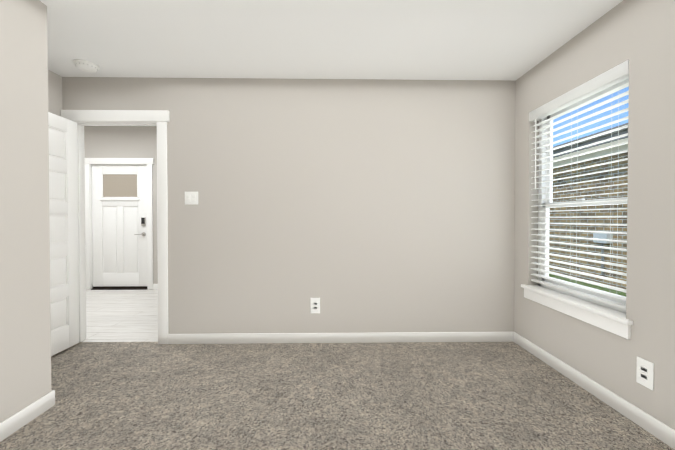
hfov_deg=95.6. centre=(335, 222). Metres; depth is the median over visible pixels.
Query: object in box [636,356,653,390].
electrical outlet
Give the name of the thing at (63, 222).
interior door
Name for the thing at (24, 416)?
baseboard
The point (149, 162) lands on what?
door frame
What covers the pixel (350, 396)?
floor carpet
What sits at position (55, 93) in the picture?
wall
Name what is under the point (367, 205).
wall
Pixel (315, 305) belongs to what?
electrical outlet
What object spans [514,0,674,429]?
wall
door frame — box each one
[61,110,169,343]
[85,158,153,289]
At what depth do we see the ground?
6.22 m
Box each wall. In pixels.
[0,0,50,422]
[48,70,62,115]
[62,77,515,333]
[84,126,157,283]
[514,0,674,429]
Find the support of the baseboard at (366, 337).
attached to the wall at (367, 205)
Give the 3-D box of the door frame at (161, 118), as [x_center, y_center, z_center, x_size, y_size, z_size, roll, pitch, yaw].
[-2.016,0.050,2.869,0.991,2.145,0.156,0,1,-1]
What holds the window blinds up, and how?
attached to the window
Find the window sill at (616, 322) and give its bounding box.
[521,284,632,338]
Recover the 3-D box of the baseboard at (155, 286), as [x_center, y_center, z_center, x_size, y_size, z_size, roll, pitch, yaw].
[-2.028,1.054,5.027,1.913,0.097,0.017,0,1,-1]
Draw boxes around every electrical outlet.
[310,298,319,312]
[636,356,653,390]
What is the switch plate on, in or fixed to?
attached to the wall at (367, 205)
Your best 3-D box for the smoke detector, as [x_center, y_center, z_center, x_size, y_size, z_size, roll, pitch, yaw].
[-2.088,-1.301,2.567,0.176,0.046,0.176,0,1,-1]
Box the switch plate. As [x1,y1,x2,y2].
[185,192,197,204]
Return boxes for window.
[538,78,628,312]
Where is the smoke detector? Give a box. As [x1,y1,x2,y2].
[73,59,99,72]
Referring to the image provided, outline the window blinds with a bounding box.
[529,60,628,309]
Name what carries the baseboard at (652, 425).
attached to the wall at (639, 35)
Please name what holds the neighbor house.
on the ground
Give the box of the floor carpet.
[0,342,673,449]
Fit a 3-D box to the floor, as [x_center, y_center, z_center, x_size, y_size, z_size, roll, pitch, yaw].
[-2.823,1.141,3.995,3.820,0.056,2.275,0,1,-1]
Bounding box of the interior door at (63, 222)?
[48,112,79,355]
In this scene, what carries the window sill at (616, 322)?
attached to the wall at (639, 35)
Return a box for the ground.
[549,274,625,296]
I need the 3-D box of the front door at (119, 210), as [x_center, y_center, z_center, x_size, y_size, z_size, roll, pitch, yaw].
[-3.535,0.073,5.021,0.906,2.024,0.103,0,1,-1]
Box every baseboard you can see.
[0,390,54,441]
[153,284,157,289]
[168,332,511,343]
[512,332,674,449]
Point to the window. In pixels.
(545, 202)
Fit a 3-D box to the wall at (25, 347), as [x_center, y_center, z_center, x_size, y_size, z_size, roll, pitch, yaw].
[-2.143,-0.073,0.340,0.830,2.450,3.060,0,1,-1]
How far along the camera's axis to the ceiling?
2.17 m
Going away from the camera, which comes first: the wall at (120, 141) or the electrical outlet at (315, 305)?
the electrical outlet at (315, 305)
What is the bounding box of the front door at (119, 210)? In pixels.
[92,165,146,287]
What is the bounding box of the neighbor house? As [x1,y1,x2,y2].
[549,123,627,288]
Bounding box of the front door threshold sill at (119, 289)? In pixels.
[91,288,147,289]
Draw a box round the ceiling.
[39,0,622,80]
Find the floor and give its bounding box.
[82,289,157,341]

